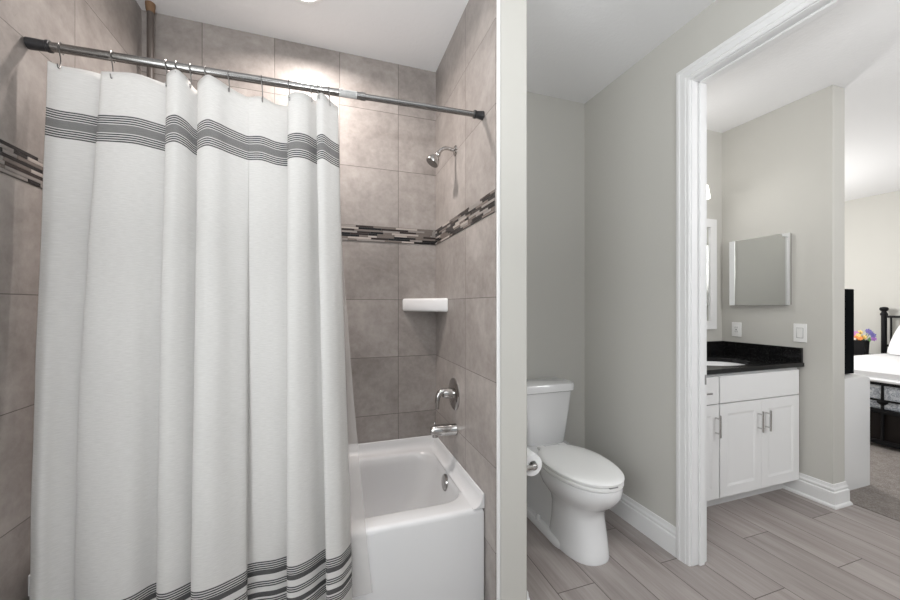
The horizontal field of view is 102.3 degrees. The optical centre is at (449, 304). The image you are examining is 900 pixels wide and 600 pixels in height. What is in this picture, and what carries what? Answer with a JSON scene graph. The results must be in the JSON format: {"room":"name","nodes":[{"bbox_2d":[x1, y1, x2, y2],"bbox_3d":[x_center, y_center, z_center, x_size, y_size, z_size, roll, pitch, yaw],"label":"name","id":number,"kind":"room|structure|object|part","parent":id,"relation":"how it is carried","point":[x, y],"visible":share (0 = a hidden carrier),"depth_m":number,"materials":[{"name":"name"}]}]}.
{"room":"bathroom","nodes":[
{"label":"bathroom","id":0,"kind":"room"},
{"bbox_2d":[0,0,141,599],"bbox_3d":[-1.324,-0.060,1.228,0.012,2.740,1.130,0,0,-18],"label":"tiled wall","id":1,"kind":"structure","parent":0,"point":[107,25],"depth_m":1.08,"materials":[{"name":"tile"}]},
{"bbox_2d":[0,139,43,188],"bbox_3d":[-1.314,-0.413,1.223,0.004,0.088,1.114,0,0,-18],"label":"trim","id":2,"kind":"structure","parent":1,"relation":"attached to","point":[15,162],"depth_m":1.06,"materials":[{"name":"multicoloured tile"}]},
{"bbox_2d":[142,10,435,444],"bbox_3d":[-0.792,-0.060,1.996,1.483,2.740,0.012,0,0,-18],"label":"tiled wall","id":3,"kind":"structure","parent":0,"point":[387,179],"depth_m":2.11,"materials":[{"name":"tile"}]},
{"bbox_2d":[341,224,435,244],"bbox_3d":[-0.790,-0.413,1.988,1.483,0.088,0.004,0,0,-18],"label":"trim","id":4,"kind":"structure","parent":3,"relation":"attached to","point":[348,232],"depth_m":2.13,"materials":[{"name":"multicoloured tile"}]},
{"bbox_2d":[403,298,447,311],"bbox_3d":[-0.147,0.000,2.080,0.206,0.076,0.238,0,0,-18],"label":"corner shelf","id":5,"kind":"object","parent":3,"relation":"attached to","point":[415,304],"visible":1,"depth_m":2.07,"materials":[{"name":"white ceramic"}]},
{"bbox_2d":[436,0,495,599],"bbox_3d":[0.050,-0.060,1.835,0.012,2.740,0.852,0,0,-18],"label":"tiled wall","id":6,"kind":"structure","parent":0,"point":[466,71],"depth_m":1.69,"materials":[{"name":"tile"}]},
{"bbox_2d":[23,36,484,119],"bbox_3d":[-0.561,-0.796,1.313,1.478,0.059,0.037,0,0,-18],"label":"curtain rod","id":7,"kind":"object","parent":6,"relation":"attached to","point":[35,44],"visible":1,"depth_m":1.24,"materials":[{"name":"grey metal"}]},
{"bbox_2d":[57,42,64,68],"bbox_3d":[-1.184,-0.756,1.103,0.009,0.091,0.046,0,0,-18],"label":"curtain hook","id":8,"kind":"object","parent":7,"relation":"hanging from","point":[59,67],"visible":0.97,"depth_m":1.09,"materials":[{"name":"silver metal"}]},
{"bbox_2d":[110,50,115,78],"bbox_3d":[-1.063,-0.755,1.143,0.009,0.098,0.046,0,0,-18],"label":"curtain hook","id":9,"kind":"object","parent":7,"relation":"hanging from","point":[110,50],"visible":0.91,"depth_m":1.14,"materials":[{"name":"silver metal"}]},
{"bbox_2d":[164,59,168,86],"bbox_3d":[-0.928,-0.757,1.188,0.009,0.098,0.046,0,0,-18],"label":"curtain hook","id":10,"kind":"object","parent":7,"relation":"hanging from","point":[165,60],"visible":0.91,"depth_m":1.18,"materials":[{"name":"silver metal"}]},
{"bbox_2d":[29,61,351,599],"bbox_3d":[-0.779,0.159,1.179,0.895,1.868,0.176,0,0,-18],"label":"shower curtain","id":11,"kind":"object","parent":10,"relation":"hanging from","point":[190,434],"visible":1,"depth_m":1.16,"materials":[{"name":"white fabric"}]},
{"bbox_2d":[188,63,192,88],"bbox_3d":[-0.864,-0.761,1.208,0.009,0.093,0.046,0,0,-18],"label":"curtain hook","id":12,"kind":"object","parent":7,"relation":"hanging from","point":[190,86],"visible":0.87,"depth_m":1.20,"materials":[{"name":"silver metal"}]},
{"bbox_2d":[227,69,229,91],"bbox_3d":[-0.758,-0.765,1.243,0.009,0.087,0.046,0,0,-18],"label":"curtain hook","id":13,"kind":"object","parent":7,"relation":"hanging from","point":[227,69],"visible":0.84,"depth_m":1.24,"materials":[{"name":"silver metal"}]},
{"bbox_2d":[260,75,262,101],"bbox_3d":[-0.661,-0.758,1.275,0.009,0.105,0.046,0,0,-18],"label":"curtain hook","id":14,"kind":"object","parent":7,"relation":"hanging from","point":[261,75],"visible":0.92,"depth_m":1.27,"materials":[{"name":"silver metal"}]},
{"bbox_2d":[426,145,456,167],"bbox_3d":[-0.045,-0.763,1.851,0.156,0.124,0.071,0,0,-18],"label":"showerhead","id":15,"kind":"object","parent":6,"relation":"attached to","point":[432,160],"visible":1,"depth_m":1.84,"materials":[{"name":"silver metal"}]},
{"bbox_3d":[-0.020,-0.788,1.860,0.104,0.052,0.019,0,0,-18],"label":"arm","id":16,"kind":"part","parent":15,"relation":"part of","materials":[{"name":"silver metal"}]},
{"bbox_2d":[430,422,457,437],"bbox_3d":[-0.034,0.633,1.851,0.138,0.080,0.062,0,0,-18],"label":"tub spout","id":17,"kind":"object","parent":6,"relation":"attached to","point":[440,429],"visible":1,"depth_m":1.83,"materials":[{"name":"silver metal"}]},
{"bbox_2d":[435,378,459,409],"bbox_3d":[-0.028,0.465,1.878,0.106,0.166,0.166,0,0,-18],"label":"shower valve","id":18,"kind":"object","parent":6,"relation":"attached to","point":[452,392],"visible":1,"depth_m":1.86,"materials":[{"name":"silver metal"}]},
{"bbox_3d":[-0.046,0.483,1.872,0.068,0.103,0.038,0,0,-18],"label":"lever","id":19,"kind":"part","parent":18,"relation":"part of","materials":[{"name":"silver metal"}]},
{"bbox_2d":[435,189,494,244],"bbox_3d":[0.044,-0.413,1.825,0.004,0.088,0.834,0,0,-18],"label":"trim","id":20,"kind":"structure","parent":6,"relation":"attached to","point":[485,206],"depth_m":1.69,"materials":[{"name":"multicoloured tile"}]},
{"bbox_2d":[500,0,526,599],"bbox_3d":[0.117,-0.060,1.853,0.127,2.740,0.860,0,0,-18],"label":"wall partition","id":21,"kind":"structure","parent":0,"point":[513,13],"depth_m":1.44,"materials":[{"name":"grey paint"}]},
{"bbox_2d":[496,0,499,599],"bbox_3d":[0.191,-0.060,1.426,0.014,2.740,0.011,0,0,-18],"label":"trim","id":22,"kind":"structure","parent":21,"relation":"attached to","point":[497,1],"depth_m":1.42,"materials":[{"name":"white paint"}]},
{"bbox_2d":[527,462,537,470],"bbox_3d":[0.313,0.676,1.571,0.066,0.042,0.178,0,0,-18],"label":"toilet paper holder","id":23,"kind":"object","parent":21,"relation":"attached to","point":[532,466],"visible":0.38,"depth_m":1.50,"materials":[{"name":"silver metal"}]},
{"bbox_2d":[527,448,541,475],"bbox_3d":[0.331,0.676,1.576,0.093,0.093,0.110,0,0,-18],"label":"toilet roll","id":24,"kind":"object","parent":23,"relation":"hanging from","point":[532,457],"visible":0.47,"depth_m":1.53,"materials":[{"name":"white paper"}]},
{"bbox_2d":[136,0,899,200],"bbox_3d":[2.401,-1.480,2.121,8.020,0.100,5.700,0,0,-18],"label":"ceiling","id":25,"kind":"structure","parent":0,"point":[576,49],"depth_m":1.99,"materials":[{"name":"white paint"}]},
{"bbox_2d":[296,0,321,4],"bbox_3d":[-0.660,-1.427,1.643,0.164,0.006,0.164,0,0,-18],"label":"recessed light","id":26,"kind":"object","parent":25,"relation":"in","point":[306,2],"visible":1,"depth_m":1.70,"materials":[{"name":"white plastic"}]},
{"bbox_2d":[527,92,721,447],"bbox_3d":[1.151,-0.060,2.646,2.338,2.740,0.012,0,0,-18],"label":"wall","id":27,"kind":"structure","parent":0,"point":[555,126],"depth_m":2.51,"materials":[{"name":"grey paint"}]},
{"bbox_2d":[707,185,709,199],"bbox_3d":[1.673,-0.874,2.738,0.810,0.102,0.142,0,0,-18],"label":"vanity light","id":28,"kind":"object","parent":27,"relation":"attached to","point":[708,192],"visible":0.05,"depth_m":2.77,"materials":[{"name":"white glass"}]},
{"bbox_2d":[707,219,716,328],"bbox_3d":[1.710,-0.250,2.814,0.988,0.896,0.021,0,0,-18],"label":"wall mirror","id":29,"kind":"object","parent":27,"relation":"attached to","point":[711,223],"visible":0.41,"depth_m":2.95,"materials":[{"name":"white paint"}]},
{"bbox_2d":[707,227,709,320],"bbox_3d":[1.708,-0.250,2.818,0.852,0.760,0.010,0,0,-18],"label":"mirror glass","id":30,"kind":"object","parent":29,"relation":"attached to","point":[708,228],"depth_m":2.94,"materials":[{"name":"white"}]},
{"bbox_2d":[707,341,802,362],"bbox_3d":[1.743,0.346,2.550,1.274,0.100,0.543,0,0,-18],"label":"backsplash","id":31,"kind":"structure","parent":27,"relation":"attached to","point":[795,354],"depth_m":2.74,"materials":[{"name":"black stone"}]},
{"bbox_2d":[585,0,785,526],"bbox_3d":[1.594,-0.060,0.823,0.098,2.740,3.750,0,0,-18],"label":"wall","id":32,"kind":"structure","parent":0,"point":[630,124],"depth_m":2.13,"materials":[{"name":"grey paint"}]},
{"bbox_2d":[527,493,675,599],"bbox_3d":[0.635,1.236,2.021,0.962,0.147,0.846,0,0,-18],"label":"baseboard","id":33,"kind":"structure","parent":32,"relation":"attached to","point":[660,531],"depth_m":2.04,"materials":[{"name":"white paint"}]},
{"bbox_2d":[676,0,849,565],"bbox_3d":[1.390,0.056,1.433,0.137,2.509,0.983,0,0,-18],"label":"door frame","id":34,"kind":"structure","parent":32,"relation":"in","point":[790,16],"depth_m":1.82,"materials":[{"name":"white paint"}]},
{"bbox_2d":[527,488,899,599],"bbox_3d":[0.947,1.360,0.653,4.330,0.100,3.838,0,0,-18],"label":"floor","id":35,"kind":"structure","parent":0,"point":[780,544],"depth_m":1.86,"materials":[{"name":"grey wood"}]},
{"bbox_2d":[28,435,483,599],"bbox_3d":[-0.662,1.052,1.640,1.457,0.516,0.734,0,0,-18],"label":"bathtub","id":36,"kind":"object","parent":35,"relation":"on","point":[417,515],"visible":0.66,"depth_m":1.50,"materials":[{"name":"white ceramic"}]},
{"bbox_2d":[145,0,155,78],"bbox_3d":[-1.421,-0.289,1.718,0.040,2.282,0.039,0,0,-18],"label":"pole","id":37,"kind":"object","parent":36,"relation":"on","point":[150,7],"visible":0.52,"depth_m":1.71,"materials":[{"name":"grey metal"}]},
{"bbox_3d":[-0.026,0.909,1.856,0.022,0.082,0.082,0,0,-18],"label":"overflow plate","id":38,"kind":"part","parent":36,"relation":"part of","materials":[{"name":"silver metal"}]},
{"bbox_2d":[527,377,624,565],"bbox_3d":[0.666,0.901,2.083,0.415,0.817,0.735,0,0,-18],"label":"toilet","id":39,"kind":"object","parent":35,"relation":"on","point":[568,499],"visible":0.83,"depth_m":1.96,"materials":[{"name":"white ceramic"}]},
{"bbox_3d":[0.587,0.714,2.342,0.380,0.337,0.180,0,0,-18],"label":"tank","id":40,"kind":"part","parent":39,"relation":"part of","materials":[{"name":"white ceramic"}]},
{"bbox_3d":[0.589,0.520,2.338,0.400,0.054,0.204,0,0,-18],"label":"tank lid","id":41,"kind":"part","parent":39,"relation":"part of","materials":[{"name":"white ceramic"}]},
{"bbox_3d":[0.708,0.866,1.983,0.368,0.026,0.518,0,0,-18],"label":"seat lid","id":42,"kind":"part","parent":39,"relation":"part of","materials":[{"name":"white plastic"}]},
{"bbox_3d":[0.709,0.892,1.977,0.364,0.020,0.500,0,0,-18],"label":"seat","id":43,"kind":"part","parent":39,"relation":"part of","materials":[{"name":"white plastic"}]},
{"bbox_2d":[707,374,721,500],"bbox_3d":[1.366,0.868,2.407,0.467,0.884,0.573,0,0,-18],"label":"base cabinet","id":44,"kind":"object","parent":35,"relation":"on","point":[714,420],"visible":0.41,"depth_m":2.23,"materials":[{"name":"white paint"}]},
{"bbox_3d":[1.455,0.528,2.184,0.440,0.168,0.019,0,0,-18],"label":"drawer","id":45,"kind":"part","parent":44,"relation":"part of","materials":[{"name":"white paint"}]},
{"bbox_3d":[1.455,0.908,2.184,0.440,0.580,0.019,0,0,-18],"label":"cabinet door","id":46,"kind":"part","parent":44,"relation":"part of","materials":[{"name":"white paint"}]},
{"bbox_3d":[1.643,0.743,2.218,0.012,0.135,0.036,0,0,-18],"label":"door handle","id":47,"kind":"part","parent":44,"relation":"part of","materials":[{"name":"silver metal"}]},
{"bbox_2d":[707,367,798,506],"bbox_3d":[1.963,0.868,2.607,0.786,0.884,0.572,0,0,-18],"label":"base cabinet","id":48,"kind":"object","parent":35,"relation":"on","point":[759,410],"visible":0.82,"depth_m":2.36,"materials":[{"name":"white paint"}]},
{"bbox_3d":[1.854,0.908,2.317,0.381,0.580,0.019,0,0,-18],"label":"cabinet door","id":49,"kind":"part","parent":48,"relation":"part of","materials":[{"name":"white paint"}]},
{"bbox_2d":[707,341,803,374],"bbox_3d":[1.744,0.360,2.547,1.274,0.128,0.549,0,0,-18],"label":"countertop","id":50,"kind":"structure","parent":48,"relation":"on","point":[755,357],"depth_m":2.63,"materials":[{"name":"black stone"}]},
{"bbox_2d":[707,361,744,365],"bbox_3d":[1.847,0.495,2.548,0.550,0.140,0.374,0,0,-18],"label":"sink bowl","id":51,"kind":"object","parent":50,"relation":"in","point":[712,363],"visible":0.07,"depth_m":2.70,"materials":[{"name":"white ceramic"}]},
{"bbox_3d":[2.035,0.528,2.378,0.763,0.168,0.019,0,0,-18],"label":"drawer","id":52,"kind":"part","parent":48,"relation":"part of","materials":[{"name":"white paint"}]},
{"bbox_3d":[2.009,0.752,2.340,0.012,0.135,0.036,0,0,-18],"label":"door handle","id":53,"kind":"part","parent":48,"relation":"part of","materials":[{"name":"silver metal"}]},
{"bbox_3d":[2.079,0.752,2.364,0.012,0.135,0.036,0,0,-18],"label":"door handle","id":54,"kind":"part","parent":48,"relation":"part of","materials":[{"name":"silver metal"}]},
{"bbox_3d":[2.217,0.908,2.439,0.380,0.580,0.019,0,0,-18],"label":"cabinet door","id":55,"kind":"part","parent":48,"relation":"part of","materials":[{"name":"white paint"}]},
{"bbox_2d":[722,85,844,483],"bbox_3d":[2.122,-0.060,3.631,0.129,2.740,2.660,0,0,-18],"label":"wall","id":56,"kind":"structure","parent":0,"point":[783,168],"depth_m":2.49,"materials":[{"name":"grey paint"}]},
{"bbox_2d":[732,322,741,336],"bbox_3d":[2.294,0.196,2.900,0.009,0.114,0.071,0,0,-18],"label":"wall outlet","id":57,"kind":"object","parent":56,"relation":"attached to","point":[736,326],"visible":1,"depth_m":2.89,"materials":[{"name":"white plastic"}]},
{"bbox_2d":[729,233,791,304],"bbox_3d":[2.336,-0.254,2.740,0.030,0.511,0.405,0,0,-18],"label":"medicine cabinet","id":58,"kind":"object","parent":56,"relation":"attached to","point":[760,268],"visible":1,"depth_m":2.71,"materials":[{"name":"silver metal"}]},
{"bbox_2d":[793,323,806,342],"bbox_3d":[2.423,0.194,2.509,0.012,0.128,0.075,0,0,-18],"label":"light switch","id":59,"kind":"object","parent":56,"relation":"attached to","point":[799,330],"visible":1,"depth_m":2.50,"materials":[{"name":"white plastic"}]},
{"bbox_2d":[783,472,852,509],"bbox_3d":[2.507,1.236,2.480,0.183,0.147,0.287,0,0,-18],"label":"baseboard","id":60,"kind":"structure","parent":56,"relation":"attached to","point":[836,496],"depth_m":2.39,"materials":[{"name":"white paint"}]},
{"bbox_2d":[845,190,899,353],"bbox_3d":[6.062,-0.060,3.346,0.100,2.740,5.700,0,0,-18],"label":"wall","id":61,"kind":"structure","parent":0,"point":[872,223],"depth_m":4.74,"materials":[{"name":"grey paint"}]},
{"bbox_2d":[850,442,899,521],"bbox_3d":[4.409,1.358,2.793,3.586,0.104,5.700,0,0,-18],"label":"floor","id":62,"kind":"structure","parent":0,"point":[882,496],"depth_m":2.61,"materials":[{"name":"beige carpet"}]},
{"bbox_2d":[845,374,869,489],"bbox_3d":[2.643,0.910,3.172,0.534,0.791,1.290,0,0,-18],"label":"dresser","id":63,"kind":"object","parent":62,"relation":"on","point":[857,387],"visible":0.12,"depth_m":2.58,"materials":[{"name":"white paint"}]},
{"bbox_2d":[845,289,853,373],"bbox_3d":[2.784,0.199,3.143,0.125,0.633,1.005,0,0,-18],"label":"television","id":64,"kind":"object","parent":63,"relation":"on","point":[849,293],"visible":0.07,"depth_m":2.67,"materials":[{"name":"black plastic"}]},
{"bbox_2d":[870,307,899,448],"bbox_3d":[4.861,0.664,3.526,1.948,1.283,1.686,0,0,-18],"label":"frame","id":65,"kind":"object","parent":62,"relation":"on","point":[884,424],"visible":0.36,"depth_m":3.31,"materials":[{"name":"black metal"}]},
{"bbox_3d":[5.490,0.664,4.581,0.084,1.283,0.083,0,0,-18],"label":"headboard post","id":66,"kind":"part","parent":65,"relation":"part of","materials":[{"name":"black metal"}]},
{"bbox_2d":[870,384,899,411],"bbox_3d":[4.853,0.838,3.523,1.800,0.255,1.543,0,0,-18],"label":"box spring","id":67,"kind":"object","parent":65,"relation":"attached to","point":[890,393],"visible":0.06,"depth_m":3.30,"materials":[{"name":"grey fabric"}]},
{"bbox_2d":[852,353,899,384],"bbox_3d":[4.828,0.651,3.503,1.890,0.114,1.600,0,0,-18],"label":"mattress","id":68,"kind":"object","parent":67,"relation":"on","point":[881,368],"visible":0.44,"depth_m":3.46,"materials":[{"name":"white fabric"}]},
{"bbox_2d":[887,325,899,354],"bbox_3d":[5.394,0.405,4.050,0.335,0.370,0.620,0,0,-18],"label":"pillow","id":69,"kind":"object","parent":68,"relation":"on","point":[894,346],"visible":1,"depth_m":4.25,"materials":[{"name":"white fabric"}]},
{"bbox_3d":[4.004,1.127,3.239,0.030,0.305,1.543,0,0,-18],"label":"under bed panel","id":70,"kind":"part","parent":65,"relation":"part of","materials":[{"name":"black wood"}]},
{"bbox_3d":[3.971,1.255,3.228,0.024,0.040,1.563,0,0,-18],"label":"footboard rail","id":71,"kind":"part","parent":65,"relation":"part of","materials":[{"name":"black metal"}]},
{"bbox_3d":[3.971,0.972,3.228,0.024,0.040,1.563,0,0,-18],"label":"footboard rail","id":72,"kind":"part","parent":65,"relation":"part of","materials":[{"name":"black metal"}]},
{"bbox_3d":[3.971,0.872,3.228,0.024,0.016,1.563,0,0,-18],"label":"footboard rail","id":73,"kind":"part","parent":65,"relation":"part of","materials":[{"name":"black metal"}]},
{"bbox_3d":[3.971,0.718,3.228,0.024,0.034,1.563,0,0,-18],"label":"footboard rail","id":74,"kind":"part","parent":65,"relation":"part of","materials":[{"name":"black metal"}]},
{"bbox_3d":[5.190,0.968,4.773,0.388,0.676,0.420,0,0,-18],"label":"nightstand","id":75,"kind":"object","parent":62,"relation":"on","visible":0},
{"bbox_2d":[854,329,876,354],"bbox_3d":[5.207,0.462,4.586,0.130,0.336,0.262,0,0,-18],"label":"potted flowers","id":76,"kind":"object","parent":75,"relation":"on","point":[861,346],"visible":0.79,"depth_m":4.55,"materials":[{"name":"multicoloured plant"}]},
{"bbox_3d":[5.213,0.537,4.591,0.116,0.185,0.116,0,0,-18],"label":"pot","id":77,"kind":"part","parent":76,"relation":"part of","materials":[{"name":"black metal"}]}
]}

